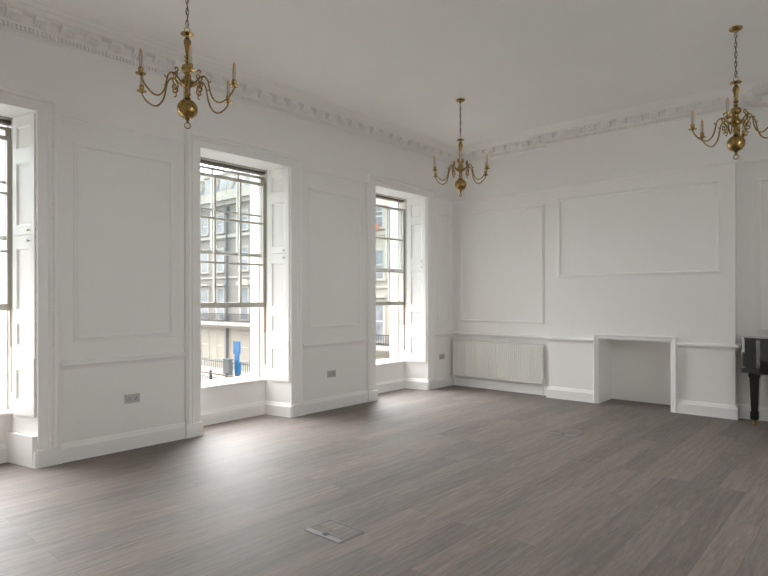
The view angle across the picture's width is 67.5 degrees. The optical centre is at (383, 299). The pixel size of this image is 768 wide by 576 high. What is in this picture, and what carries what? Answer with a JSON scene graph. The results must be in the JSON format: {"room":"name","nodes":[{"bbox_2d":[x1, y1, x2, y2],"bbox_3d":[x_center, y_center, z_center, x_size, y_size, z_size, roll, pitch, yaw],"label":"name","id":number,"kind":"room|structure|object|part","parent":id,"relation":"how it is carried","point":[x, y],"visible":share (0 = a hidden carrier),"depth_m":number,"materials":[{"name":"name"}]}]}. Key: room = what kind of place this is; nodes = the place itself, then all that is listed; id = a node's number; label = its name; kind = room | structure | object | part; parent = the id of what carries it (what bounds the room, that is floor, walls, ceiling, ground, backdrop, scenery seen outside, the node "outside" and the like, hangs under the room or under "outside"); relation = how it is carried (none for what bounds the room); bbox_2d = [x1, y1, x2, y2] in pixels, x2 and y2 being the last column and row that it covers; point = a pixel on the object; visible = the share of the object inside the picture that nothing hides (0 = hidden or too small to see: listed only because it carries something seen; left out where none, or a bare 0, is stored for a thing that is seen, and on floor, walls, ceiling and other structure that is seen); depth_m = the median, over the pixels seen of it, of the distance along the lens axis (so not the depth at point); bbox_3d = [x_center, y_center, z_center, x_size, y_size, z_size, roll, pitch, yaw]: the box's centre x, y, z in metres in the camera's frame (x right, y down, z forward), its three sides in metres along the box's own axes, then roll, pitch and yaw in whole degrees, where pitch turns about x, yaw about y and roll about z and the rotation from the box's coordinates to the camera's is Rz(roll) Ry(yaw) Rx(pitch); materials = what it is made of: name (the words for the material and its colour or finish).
{"room":"music room","nodes":[
{"label":"music room","id":0,"kind":"room"},
{"bbox_2d":[0,29,452,443],"bbox_3d":[-1.756,-0.507,6.957,0.720,3.920,9.070,0,0,41],"label":"wall","id":1,"kind":"structure","parent":0,"point":[124,201],"depth_m":5.79,"materials":[{"name":"paint"}]},
{"bbox_2d":[6,431,36,467],"bbox_3d":[-3.198,1.322,5.065,0.414,0.268,0.034,0,0,28],"label":"trim","id":2,"kind":"structure","parent":1,"relation":"attached to","point":[21,447],"depth_m":5.04,"materials":[{"name":"white paint"}]},
{"bbox_2d":[0,85,61,467],"bbox_3d":[-3.690,-0.156,4.751,0.833,3.225,1.616,0,0,41],"label":"window","id":3,"kind":"structure","parent":1,"relation":"in","point":[19,138],"depth_m":5.04,"materials":[{"name":"white paint"}]},
{"bbox_3d":[-3.768,-1.042,4.818,0.040,1.027,1.110,0,0,41],"label":"sash","id":4,"kind":"part","parent":3,"relation":"part of","materials":[{"name":"paint"}]},
{"bbox_3d":[-3.853,1.020,4.896,0.395,0.034,1.090,0,0,41],"label":"sill","id":5,"kind":"part","parent":3,"relation":"part of","materials":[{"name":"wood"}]},
{"bbox_3d":[-3.730,-0.679,4.785,0.040,1.568,1.110,0,0,41],"label":"sash","id":6,"kind":"part","parent":3,"relation":"part of","materials":[{"name":"paint"}]},
{"bbox_3d":[-3.705,1.022,4.766,0.048,0.026,1.240,0,0,41],"label":"sill","id":7,"kind":"part","parent":3,"relation":"part of","materials":[{"name":"white paint"}]},
{"bbox_3d":[-3.746,-0.311,4.800,0.185,2.695,1.200,0,0,41],"label":"box frame","id":8,"kind":"part","parent":3,"relation":"part of","materials":[{"name":"paint"}]},
{"bbox_3d":[-3.371,0.466,5.201,0.017,0.740,0.020,0,0,41],"label":"sash cord","id":9,"kind":"part","parent":3,"relation":"part of","materials":[{"name":"white fabric"}]},
{"bbox_2d":[13,113,35,235],"bbox_3d":[-3.162,-1.088,5.061,0.322,1.043,0.024,0,0,28],"label":"shutter","id":10,"kind":"object","parent":3,"relation":"attached to","point":[24,127],"depth_m":5.06,"materials":[{"name":"white paint"}]},
{"bbox_2d":[13,235,35,357],"bbox_3d":[-3.160,-0.025,5.061,0.322,1.062,0.024,0,0,28],"label":"shutter","id":11,"kind":"object","parent":3,"relation":"attached to","point":[24,247],"depth_m":5.06,"materials":[{"name":"white paint"}]},
{"bbox_2d":[13,357,35,416],"bbox_3d":[-3.162,0.768,5.055,0.322,0.505,0.024,0,0,28],"label":"shutter","id":12,"kind":"object","parent":3,"relation":"attached to","point":[24,369],"depth_m":5.04,"materials":[{"name":"white paint"}]},
{"bbox_2d":[60,114,184,145],"bbox_3d":[-2.484,-1.629,5.562,0.032,0.042,1.208,0,0,41],"label":"trim","id":13,"kind":"structure","parent":1,"relation":"attached to","point":[62,116],"depth_m":5.51,"materials":[{"name":"white paint"}]},
{"bbox_2d":[73,141,173,341],"bbox_3d":[-2.485,-0.523,5.565,0.023,1.815,0.970,0,0,41],"label":"trim","id":14,"kind":"structure","parent":1,"relation":"attached to","point":[76,145],"depth_m":5.40,"materials":[{"name":"white paint"}]},
{"bbox_2d":[60,352,186,369],"bbox_3d":[-2.472,0.593,5.555,0.054,0.078,1.208,0,0,41],"label":"trim","id":15,"kind":"structure","parent":1,"relation":"attached to","point":[64,365],"depth_m":5.49,"materials":[{"name":"white paint"}]},
{"bbox_2d":[125,393,139,403],"bbox_3d":[-2.450,0.966,5.604,0.013,0.086,0.146,0,0,41],"label":"wall socket","id":16,"kind":"object","parent":1,"relation":"attached to","point":[130,398],"visible":1,"depth_m":5.60,"materials":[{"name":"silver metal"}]},
{"bbox_2d":[0,375,453,468],"bbox_3d":[-1.746,1.369,6.699,0.438,0.168,8.458,0,0,41],"label":"baseboard","id":17,"kind":"structure","parent":1,"relation":"attached to","point":[98,446],"depth_m":6.71,"materials":[{"name":"white paint"}]},
{"bbox_2d":[0,0,457,165],"bbox_3d":[-1.502,-2.356,6.479,0.306,0.222,8.458,0,0,41],"label":"trim","id":18,"kind":"structure","parent":1,"relation":"attached to","point":[39,20],"depth_m":5.92,"materials":[{"name":"white paint"}]},
{"bbox_2d":[184,130,304,438],"bbox_3d":[-1.839,-0.159,6.868,0.833,3.225,1.616,0,0,41],"label":"window","id":19,"kind":"structure","parent":1,"relation":"in","point":[285,271],"depth_m":7.10,"materials":[{"name":"white paint"}]},
{"bbox_2d":[200,247,200,282],"bbox_3d":[-2.075,-0.027,6.302,0.024,1.062,0.322,0,0,-36],"label":"shutter","id":20,"kind":"object","parent":19,"relation":"attached to","point":[200,247],"depth_m":6.18,"materials":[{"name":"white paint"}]},
{"bbox_3d":[-1.917,-1.045,6.935,0.040,1.027,1.110,0,0,41],"label":"sash","id":21,"kind":"part","parent":19,"relation":"part of","materials":[{"name":"paint"}]},
{"bbox_3d":[-1.878,-0.683,6.902,0.040,1.568,1.110,0,0,41],"label":"sash","id":22,"kind":"part","parent":19,"relation":"part of","materials":[{"name":"paint"}]},
{"bbox_3d":[-2.001,1.016,7.012,0.395,0.034,1.090,0,0,41],"label":"sill","id":23,"kind":"part","parent":19,"relation":"part of","materials":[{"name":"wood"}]},
{"bbox_3d":[-1.895,-0.314,6.917,0.185,2.695,1.200,0,0,41],"label":"box frame","id":24,"kind":"part","parent":19,"relation":"part of","materials":[{"name":"paint"}]},
{"bbox_3d":[-1.853,1.018,6.883,0.048,0.026,1.240,0,0,41],"label":"sill","id":25,"kind":"part","parent":19,"relation":"part of","materials":[{"name":"white paint"}]},
{"bbox_3d":[-1.519,0.463,7.317,0.017,0.740,0.020,0,0,41],"label":"sash cord","id":26,"kind":"part","parent":19,"relation":"part of","materials":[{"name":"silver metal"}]},
{"bbox_2d":[268,168,289,253],"bbox_3d":[-1.310,-1.091,7.177,0.322,1.043,0.024,0,0,28],"label":"shutter","id":27,"kind":"object","parent":19,"relation":"attached to","point":[278,180],"depth_m":7.18,"materials":[{"name":"white paint"}]},
{"bbox_2d":[268,254,289,339],"bbox_3d":[-1.309,-0.029,7.177,0.322,1.062,0.024,0,0,28],"label":"shutter","id":28,"kind":"object","parent":19,"relation":"attached to","point":[278,264],"depth_m":7.17,"materials":[{"name":"white paint"}]},
{"bbox_2d":[268,340,289,381],"bbox_3d":[-1.310,0.765,7.172,0.322,0.505,0.024,0,0,28],"label":"shutter","id":29,"kind":"object","parent":19,"relation":"attached to","point":[278,350],"depth_m":7.16,"materials":[{"name":"white paint"}]},
{"bbox_2d":[328,370,335,377],"bbox_3d":[-0.691,0.989,7.615,0.013,0.086,0.146,0,0,41],"label":"wall socket","id":30,"kind":"object","parent":1,"relation":"attached to","point":[330,373],"visible":1,"depth_m":7.62,"materials":[{"name":"silver metal"}]},
{"bbox_2d":[308,187,360,328],"bbox_3d":[-0.637,-0.526,7.677,0.023,1.815,0.970,0,0,41],"label":"trim","id":31,"kind":"structure","parent":1,"relation":"attached to","point":[310,189],"depth_m":7.50,"materials":[{"name":"white paint"}]},
{"bbox_2d":[303,168,367,184],"bbox_3d":[-0.636,-1.632,7.675,0.032,0.042,1.197,0,0,41],"label":"trim","id":32,"kind":"structure","parent":1,"relation":"attached to","point":[304,169],"depth_m":7.64,"materials":[{"name":"white paint"}]},
{"bbox_2d":[303,338,368,348],"bbox_3d":[-0.624,0.590,7.667,0.054,0.078,1.197,0,0,41],"label":"trim","id":33,"kind":"structure","parent":1,"relation":"attached to","point":[363,340],"depth_m":7.62,"materials":[{"name":"white paint"}]},
{"bbox_2d":[366,174,435,401],"bbox_3d":[0.006,-0.163,8.976,0.833,3.225,1.616,0,0,41],"label":"window","id":34,"kind":"structure","parent":1,"relation":"in","point":[416,207],"depth_m":9.24,"materials":[{"name":"white paint"}]},
{"bbox_3d":[-0.072,-0.963,9.043,0.040,1.027,1.110,0,0,41],"label":"sash","id":35,"kind":"part","parent":34,"relation":"part of","materials":[{"name":"paint"}]},
{"bbox_3d":[-0.157,1.013,9.120,0.395,0.034,1.090,0,0,41],"label":"sill","id":36,"kind":"part","parent":34,"relation":"part of","materials":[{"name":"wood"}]},
{"bbox_3d":[-0.034,-0.686,9.010,0.040,1.568,1.110,0,0,41],"label":"sash","id":37,"kind":"part","parent":34,"relation":"part of","materials":[{"name":"paint"}]},
{"bbox_3d":[-0.009,1.015,8.991,0.048,0.026,1.240,0,0,41],"label":"sill","id":38,"kind":"part","parent":34,"relation":"part of","materials":[{"name":"white paint"}]},
{"bbox_3d":[-0.050,-0.317,9.025,0.185,2.695,1.200,0,0,41],"label":"box frame","id":39,"kind":"part","parent":34,"relation":"part of","materials":[{"name":"paint"}]},
{"bbox_2d":[408,198,425,263],"bbox_3d":[0.534,-1.094,9.285,0.322,1.043,0.024,0,0,28],"label":"shutter","id":40,"kind":"object","parent":34,"relation":"attached to","point":[416,207],"depth_m":9.28,"materials":[{"name":"white paint"}]},
{"bbox_2d":[408,264,425,329],"bbox_3d":[0.536,-0.032,9.285,0.322,1.062,0.024,0,0,28],"label":"shutter","id":41,"kind":"object","parent":34,"relation":"attached to","point":[416,272],"depth_m":9.28,"materials":[{"name":"white paint"}]},
{"bbox_2d":[408,330,425,362],"bbox_3d":[0.534,0.762,9.280,0.322,0.505,0.024,0,0,28],"label":"shutter","id":42,"kind":"object","parent":34,"relation":"attached to","point":[416,339],"depth_m":9.27,"materials":[{"name":"white paint"}]},
{"bbox_2d":[439,354,444,359],"bbox_3d":[0.958,0.948,9.501,0.013,0.086,0.146,0,0,41],"label":"wall socket","id":43,"kind":"object","parent":1,"relation":"attached to","point":[441,356],"visible":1,"depth_m":9.48,"materials":[{"name":"silver metal"}]},
{"bbox_2d":[437,211,449,321],"bbox_3d":[0.990,-0.529,9.537,0.023,1.815,0.370,0,0,41],"label":"trim","id":44,"kind":"structure","parent":1,"relation":"attached to","point":[438,213],"depth_m":9.52,"materials":[{"name":"white paint"}]},
{"bbox_2d":[0,385,767,575],"bbox_3d":[0.983,1.478,4.511,7.420,0.060,8.990,0,0,41],"label":"floor","id":45,"kind":"structure","parent":0,"point":[453,480],"depth_m":4.28,"materials":[{"name":"brown wood"}]},
{"bbox_2d":[304,519,364,543],"bbox_3d":[-0.311,1.448,3.598,0.312,0.005,0.225,0,0,41],"label":"floor outlet cover","id":46,"kind":"object","parent":45,"relation":"on","point":[332,530],"visible":1,"depth_m":3.58,"materials":[{"name":"grey metal"}]},
{"bbox_3d":[-0.299,1.448,3.611,0.290,0.002,0.170,0,0,41],"label":"lid","id":47,"kind":"part","parent":46,"relation":"part of","materials":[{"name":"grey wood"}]},
{"bbox_2d":[548,429,583,436],"bbox_3d":[1.964,1.444,6.210,0.312,0.005,0.225,0,0,41],"label":"box","id":48,"kind":"object","parent":45,"relation":"on","point":[556,431],"visible":1,"depth_m":6.18,"materials":[{"name":"grey"}]},
{"bbox_2d":[740,336,767,425],"bbox_3d":[4.476,0.942,5.869,1.590,1.000,1.419,0,0,41],"label":"grand piano","id":49,"kind":"object","parent":45,"relation":"on","point":[754,349],"visible":1,"depth_m":6.54,"materials":[{"name":"black paint"}]},
{"bbox_3d":[4.397,0.820,5.938,1.382,0.065,1.419,0,0,41],"label":"moulding","id":50,"kind":"part","parent":49,"relation":"part of","materials":[{"name":"black paint"}]},
{"bbox_3d":[4.396,0.455,5.938,1.370,0.026,1.407,0,0,41],"label":"lid","id":51,"kind":"part","parent":49,"relation":"part of","materials":[{"name":"black paint"}]},
{"bbox_3d":[4.232,1.112,6.558,0.120,0.522,0.120,0,0,41],"label":"leg","id":52,"kind":"part","parent":49,"relation":"part of","materials":[{"name":"black paint"}]},
{"bbox_2d":[43,0,767,146],"bbox_3d":[0.882,-2.571,4.646,7.740,0.200,9.070,0,0,41],"label":"ceiling","id":53,"kind":"structure","parent":0,"point":[516,66],"depth_m":5.71,"materials":[{"name":"paint"}]},
{"bbox_2d":[135,0,238,128],"bbox_3d":[-1.462,-1.867,4.274,0.802,1.202,0.703,0,0,8],"label":"chandelier","id":54,"kind":"object","parent":53,"relation":"hanging from","point":[187,109],"visible":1,"depth_m":4.24,"materials":[{"name":"gold metal"}]},
{"bbox_3d":[-1.586,-1.549,4.115,0.023,0.213,0.337,0,0,38],"label":"arm","id":55,"kind":"part","parent":54,"relation":"part of","materials":[{"name":"gold metal"}]},
{"bbox_3d":[-1.662,-1.549,4.303,0.337,0.213,0.023,0,0,8],"label":"arm","id":56,"kind":"part","parent":54,"relation":"part of","materials":[{"name":"gold metal"}]},
{"bbox_3d":[-1.462,-2.225,4.274,0.020,0.409,0.020,0,0,23],"label":"chain","id":57,"kind":"part","parent":54,"relation":"part of","materials":[{"name":"brown"}]},
{"bbox_3d":[-1.462,-1.732,4.274,0.096,0.504,0.096,0,0,-22],"label":"stem","id":58,"kind":"part","parent":54,"relation":"part of","materials":[{"name":"gold metal"}]},
{"bbox_3d":[-1.386,-1.550,4.086,0.023,0.213,0.337,0,0,-22],"label":"arm","id":59,"kind":"part","parent":54,"relation":"part of","materials":[{"name":"gold metal"}]},
{"bbox_3d":[-1.336,-1.550,4.433,0.023,0.213,0.337,0,0,38],"label":"arm","id":60,"kind":"part","parent":54,"relation":"part of","materials":[{"name":"gold metal"}]},
{"bbox_3d":[-1.261,-1.550,4.245,0.337,0.213,0.023,0,0,8],"label":"arm","id":61,"kind":"part","parent":54,"relation":"part of","materials":[{"name":"gold metal"}]},
{"bbox_2d":[432,98,489,196],"bbox_3d":[0.948,-1.871,7.127,0.802,1.202,0.703,0,0,37],"label":"chandelier","id":62,"kind":"object","parent":53,"relation":"hanging from","point":[460,184],"visible":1,"depth_m":7.09,"materials":[{"name":"gold metal"}]},
{"bbox_3d":[0.762,-1.554,7.049,0.337,0.213,0.023,0,0,-23],"label":"arm","id":63,"kind":"part","parent":62,"relation":"part of","materials":[{"name":"gold metal"}]},
{"bbox_3d":[0.787,-1.554,7.250,0.337,0.213,0.023,0,0,37],"label":"arm","id":64,"kind":"part","parent":62,"relation":"part of","materials":[{"name":"gold metal"}]},
{"bbox_3d":[0.948,-1.737,7.127,0.096,0.504,0.096,0,0,37],"label":"stem","id":65,"kind":"part","parent":62,"relation":"part of","materials":[{"name":"gold metal"}]},
{"bbox_3d":[1.135,-1.554,7.206,0.337,0.213,0.023,0,0,-23],"label":"arm","id":66,"kind":"part","parent":62,"relation":"part of","materials":[{"name":"gold metal"}]},
{"bbox_3d":[1.110,-1.554,7.005,0.337,0.213,0.023,0,0,37],"label":"arm","id":67,"kind":"part","parent":62,"relation":"part of","materials":[{"name":"gold metal"}]},
{"bbox_2d":[688,25,767,159],"bbox_3d":[3.212,-1.875,5.249,0.703,1.202,0.802,0,0,41],"label":"chandelier","id":68,"kind":"object","parent":53,"relation":"hanging from","point":[735,143],"visible":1,"depth_m":5.23,"materials":[{"name":"gold metal"}]},
{"bbox_3d":[3.014,-1.557,5.288,0.337,0.213,0.023,0,0,11],"label":"arm","id":69,"kind":"part","parent":68,"relation":"part of","materials":[{"name":"gold metal"}]},
{"bbox_3d":[3.147,-1.558,5.441,0.023,0.213,0.337,0,0,-19],"label":"arm","id":70,"kind":"part","parent":68,"relation":"part of","materials":[{"name":"gold metal"}]},
{"bbox_3d":[3.079,-1.558,5.097,0.023,0.213,0.337,0,0,41],"label":"arm","id":71,"kind":"part","parent":68,"relation":"part of","materials":[{"name":"gold metal"}]},
{"bbox_3d":[3.211,-2.233,5.249,0.020,0.409,0.020,0,0,-4],"label":"chain","id":72,"kind":"part","parent":68,"relation":"part of","materials":[{"name":"brown"}]},
{"bbox_3d":[3.212,-1.741,5.249,0.096,0.504,0.096,0,0,41],"label":"stem","id":73,"kind":"part","parent":68,"relation":"part of","materials":[{"name":"gold metal"}]},
{"bbox_3d":[3.278,-1.558,5.057,0.023,0.213,0.337,0,0,-19],"label":"arm","id":74,"kind":"part","parent":68,"relation":"part of","materials":[{"name":"gold metal"}]},
{"bbox_3d":[3.411,-1.558,5.210,0.337,0.213,0.023,0,0,11],"label":"arm","id":75,"kind":"part","parent":68,"relation":"part of","materials":[{"name":"gold metal"}]},
{"bbox_2d":[453,149,548,383],"bbox_3d":[1.972,-0.513,9.389,1.890,3.920,0.500,0,0,41],"label":"wall","id":76,"kind":"structure","parent":0,"point":[501,251],"depth_m":9.12,"materials":[{"name":"paint"}]},
{"bbox_2d":[453,340,544,395],"bbox_3d":[1.798,1.063,9.136,1.628,0.768,0.112,0,0,41],"label":"radiator","id":77,"kind":"object","parent":76,"relation":"attached to","point":[506,361],"visible":1,"depth_m":9.05,"materials":[{"name":"white metal"}]},
{"bbox_2d":[461,340,541,344],"bbox_3d":[1.772,0.681,9.135,1.590,0.004,0.076,0,0,41],"label":"grille","id":78,"kind":"object","parent":77,"relation":"attached to","point":[462,341],"depth_m":9.15,"materials":[{"name":"grey metal"}]},
{"bbox_3d":[2.369,0.968,8.614,0.006,0.581,0.076,0,0,41],"label":"panel","id":79,"kind":"part","parent":77,"relation":"part of","materials":[{"name":"white metal"}]},
{"bbox_2d":[459,204,543,323],"bbox_3d":[1.839,-0.528,9.162,1.520,1.820,0.023,0,0,41],"label":"trim","id":80,"kind":"structure","parent":76,"relation":"attached to","point":[541,206],"depth_m":9.04,"materials":[{"name":"white paint"}]},
{"bbox_2d":[435,332,592,343],"bbox_3d":[1.917,0.586,8.741,2.466,0.078,0.558,0,0,41],"label":"trim","id":81,"kind":"structure","parent":76,"relation":"attached to","point":[442,334],"depth_m":8.92,"materials":[{"name":"white paint"}]},
{"bbox_2d":[453,375,592,402],"bbox_3d":[2.044,1.362,8.884,2.466,0.168,0.178,0,0,41],"label":"baseboard","id":82,"kind":"structure","parent":76,"relation":"attached to","point":[572,394],"depth_m":8.81,"materials":[{"name":"white paint"}]},
{"bbox_2d":[454,80,758,165],"bbox_3d":[2.705,-2.364,8.121,4.476,0.222,0.446,0,0,41],"label":"trim","id":83,"kind":"structure","parent":76,"relation":"attached to","point":[710,102],"depth_m":7.75,"materials":[{"name":"white paint"}]},
{"bbox_2d":[612,340,670,404],"bbox_3d":[3.708,0.996,8.105,0.920,0.895,0.150,0,0,41],"label":"wall","id":84,"kind":"structure","parent":0,"point":[641,370],"depth_m":8.08,"materials":[{"name":"paint"}]},
{"bbox_2d":[548,113,737,404],"bbox_3d":[3.533,-0.516,7.931,2.380,3.920,0.640,0,0,41],"label":"wall","id":85,"kind":"structure","parent":0,"point":[704,307],"depth_m":7.56,"materials":[{"name":"paint"}]},
{"bbox_2d":[593,333,676,412],"bbox_3d":[3.324,0.960,7.666,1.067,0.968,0.040,0,0,41],"label":"surround","id":86,"kind":"object","parent":85,"relation":"attached to","point":[673,339],"visible":1,"depth_m":7.60,"materials":[{"name":"white paint"}]},
{"bbox_2d":[557,179,720,277],"bbox_3d":[3.311,-0.889,7.688,2.097,1.157,0.023,0,0,41],"label":"trim","id":87,"kind":"structure","parent":85,"relation":"attached to","point":[717,182],"depth_m":7.52,"materials":[{"name":"white paint"}]},
{"bbox_2d":[676,342,740,350],"bbox_3d":[3.915,0.582,4.970,3.376,0.078,3.604,0,0,41],"label":"trim","id":88,"kind":"structure","parent":85,"relation":"attached to","point":[732,347],"depth_m":7.06,"materials":[{"name":"white paint"}]},
{"bbox_2d":[737,109,767,406],"bbox_3d":[5.547,-0.520,6.262,2.850,3.920,0.500,0,0,41],"label":"wall","id":89,"kind":"structure","parent":0,"point":[756,147],"depth_m":6.92,"materials":[{"name":"paint"}]},
{"bbox_2d":[435,159,767,203],"bbox_3d":[2.714,-1.638,6.283,6.908,0.042,3.204,0,0,41],"label":"trim","id":90,"kind":"structure","parent":89,"relation":"attached to","point":[736,163],"depth_m":7.81,"materials":[{"name":"white paint"}]},
{"bbox_2d":[677,399,767,420],"bbox_3d":[5.045,1.357,6.259,3.376,0.168,0.178,0,0,41],"label":"baseboard","id":91,"kind":"structure","parent":89,"relation":"attached to","point":[735,412],"depth_m":7.00,"materials":[{"name":"white paint"}]},
{"bbox_2d":[740,79,767,113],"bbox_3d":[5.190,-2.368,5.948,2.738,0.222,0.446,0,0,41],"label":"trim","id":92,"kind":"structure","parent":89,"relation":"attached to","point":[760,101],"depth_m":6.77,"materials":[{"name":"white paint"}]},
{"bbox_2d":[756,177,767,332],"bbox_3d":[5.292,-0.524,6.141,2.235,1.840,0.023,0,0,41],"label":"trim","id":93,"kind":"structure","parent":89,"relation":"attached to","point":[759,328],"depth_m":6.85,"materials":[{"name":"white paint"}]},
{"label":"outside","id":94,"kind":"structure","parent":0,"visible":0},
{"bbox_2d":[0,330,214,405],"bbox_3d":[-51.660,6.890,55.984,139.580,0.300,120.000,0,0,41],"label":"ground","id":95,"kind":"structure","parent":94,"point":[203,378],"depth_m":49.03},
{"bbox_2d":[200,170,238,367],"bbox_3d":[-17.872,-4.019,61.287,13.832,21.400,11.500,0,0,41],"label":"house","id":96,"kind":"structure","parent":95,"relation":"on","point":[213,336],"depth_m":55.73,"materials":[{"name":"stone"}]},
{"bbox_3d":[-17.670,0.431,56.822,1.100,2.800,0.045,0,0,41],"label":"pane","id":97,"kind":"part","parent":96,"relation":"part of","materials":[{"name":"clear glass"}]},
{"bbox_3d":[-17.677,-3.669,56.822,1.050,2.000,0.045,0,0,41],"label":"pane","id":98,"kind":"part","parent":96,"relation":"part of","materials":[{"name":"clear glass"}]},
{"bbox_3d":[-17.683,-7.169,56.822,1.000,1.600,0.045,0,0,41],"label":"pane","id":99,"kind":"part","parent":96,"relation":"part of","materials":[{"name":"clear glass"}]},
{"bbox_3d":[-17.412,-11.170,57.140,0.900,1.300,0.040,0,0,41],"label":"pane","id":100,"kind":"part","parent":96,"relation":"part of","materials":[{"name":"clear glass"}]},
{"bbox_3d":[-20.616,1.716,58.129,13.820,0.780,0.040,0,0,41],"label":"balcony railing","id":101,"kind":"part","parent":96,"relation":"part of","materials":[{"name":"grey"}]},
{"bbox_3d":[-20.132,-9.565,58.705,13.820,1.400,0.750,0,0,41],"label":"cornice","id":102,"kind":"part","parent":96,"relation":"part of","materials":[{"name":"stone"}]},
{"bbox_3d":[-15.637,0.427,55.044,1.100,2.800,0.045,0,0,41],"label":"pane","id":103,"kind":"part","parent":96,"relation":"part of","materials":[{"name":"clear glass"}]},
{"bbox_3d":[-15.645,-3.673,55.044,1.050,2.000,0.045,0,0,41],"label":"pane","id":104,"kind":"part","parent":96,"relation":"part of","materials":[{"name":"clear glass"}]},
{"bbox_3d":[-15.651,-7.173,55.044,1.000,1.600,0.045,0,0,41],"label":"pane","id":105,"kind":"part","parent":96,"relation":"part of","materials":[{"name":"clear glass"}]},
{"bbox_3d":[-15.379,-11.173,55.362,0.900,1.300,0.040,0,0,41],"label":"pane","id":106,"kind":"part","parent":96,"relation":"part of","materials":[{"name":"clear glass"}]},
{"bbox_2d":[201,370,245,379],"bbox_3d":[-13.120,6.023,43.527,26.000,1.300,0.140,0,0,41],"label":"railing","id":107,"kind":"object","parent":95,"relation":"on","point":[210,373],"visible":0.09,"depth_m":43.09,"materials":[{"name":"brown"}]},
{"bbox_3d":[-13.121,5.603,43.527,26.000,0.100,0.100,0,0,41],"label":"handrail","id":108,"kind":"part","parent":107,"relation":"part of","materials":[{"name":"brown"}]},
{"bbox_2d":[204,172,249,375],"bbox_3d":[-8.391,-4.035,52.993,11.240,21.400,11.500,0,0,41],"label":"house","id":109,"kind":"structure","parent":95,"relation":"on","point":[236,321],"depth_m":52.80,"materials":[{"name":"stone"}]},
{"bbox_3d":[-12.143,5.951,48.678,11.232,1.160,0.040,0,0,41],"label":"area railing","id":110,"kind":"part","parent":109,"relation":"part of","materials":[{"name":"grey metal"}]},
{"bbox_3d":[-11.133,1.699,49.833,11.220,0.780,0.040,0,0,41],"label":"balcony railing","id":111,"kind":"part","parent":109,"relation":"part of","materials":[{"name":"grey"}]},
{"bbox_3d":[-10.649,-9.581,50.409,11.220,1.400,0.750,0,0,41],"label":"cornice","id":112,"kind":"part","parent":109,"relation":"part of","materials":[{"name":"stone"}]},
{"bbox_3d":[-12.725,0.422,52.496,1.100,2.800,0.045,0,0,41],"label":"pane","id":113,"kind":"part","parent":109,"relation":"part of","materials":[{"name":"glass"}]},
{"bbox_3d":[-12.738,-7.178,52.496,1.000,1.600,0.045,0,0,41],"label":"pane","id":114,"kind":"part","parent":109,"relation":"part of","materials":[{"name":"clear glass"}]},
{"bbox_3d":[-12.732,-3.678,52.496,1.050,2.000,0.045,0,0,41],"label":"pane","id":115,"kind":"part","parent":109,"relation":"part of","materials":[{"name":"clear glass"}]},
{"bbox_2d":[376,198,389,359],"bbox_3d":[2.638,-3.925,43.345,17.932,21.660,11.500,0,0,41],"label":"house","id":116,"kind":"structure","parent":95,"relation":"on","point":[382,311],"depth_m":41.35,"materials":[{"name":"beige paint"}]},
{"bbox_3d":[-0.430,-5.999,41.731,1.000,1.600,0.045,0,0,41],"label":"pane","id":117,"kind":"part","parent":116,"relation":"part of","materials":[{"name":"clear glass"}]},
{"bbox_3d":[-0.417,1.601,41.731,1.100,2.800,0.045,0,0,41],"label":"pane","id":118,"kind":"part","parent":116,"relation":"part of","materials":[{"name":"glass"}]},
{"bbox_3d":[-0.424,-2.499,41.731,1.050,2.000,0.045,0,0,41],"label":"pane","id":119,"kind":"part","parent":116,"relation":"part of","materials":[{"name":"clear glass"}]},
{"bbox_3d":[-0.104,2.880,40.188,17.920,0.780,0.040,0,0,41],"label":"balcony railing","id":120,"kind":"part","parent":116,"relation":"part of","materials":[{"name":"grey metal"}]},
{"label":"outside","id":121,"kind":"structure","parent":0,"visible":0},
{"bbox_2d":[201,365,248,378],"bbox_3d":[-13.431,6.604,50.576,74.250,0.140,4.200,0,0,41],"label":"pavement","id":122,"kind":"structure","parent":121,"point":[207,368],"depth_m":51.61,"materials":[{"name":"stone"}]},
{"bbox_2d":[223,358,232,377],"bbox_3d":[-13.103,5.773,48.294,0.830,1.520,0.480,0,0,41],"label":"cabinet","id":123,"kind":"object","parent":122,"relation":"on","point":[227,363],"visible":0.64,"depth_m":48.11,"materials":[{"name":"grey metal"}]},
{"bbox_2d":[233,341,240,375],"bbox_3d":[-12.302,5.032,48.125,0.940,3.000,0.200,0,0,41],"label":"street sign","id":124,"kind":"object","parent":122,"relation":"on","point":[236,344],"visible":0.89,"depth_m":48.06,"materials":[{"name":"blue"}]},
{"bbox_3d":[-12.327,4.056,48.145,0.880,1.050,0.120,0,0,41],"label":"panel","id":125,"kind":"part","parent":124,"relation":"part of","materials":[{"name":"blue metal"}]},
{"bbox_3d":[-12.310,4.931,48.131,0.560,0.700,0.110,0,0,41],"label":"panel","id":126,"kind":"part","parent":124,"relation":"part of","materials":[{"name":"blue"}]},
{"bbox_3d":[-12.233,5.781,48.066,0.760,1.000,0.120,0,0,41],"label":"panel","id":127,"kind":"part","parent":124,"relation":"part of","materials":[{"name":"blue"}]}
]}

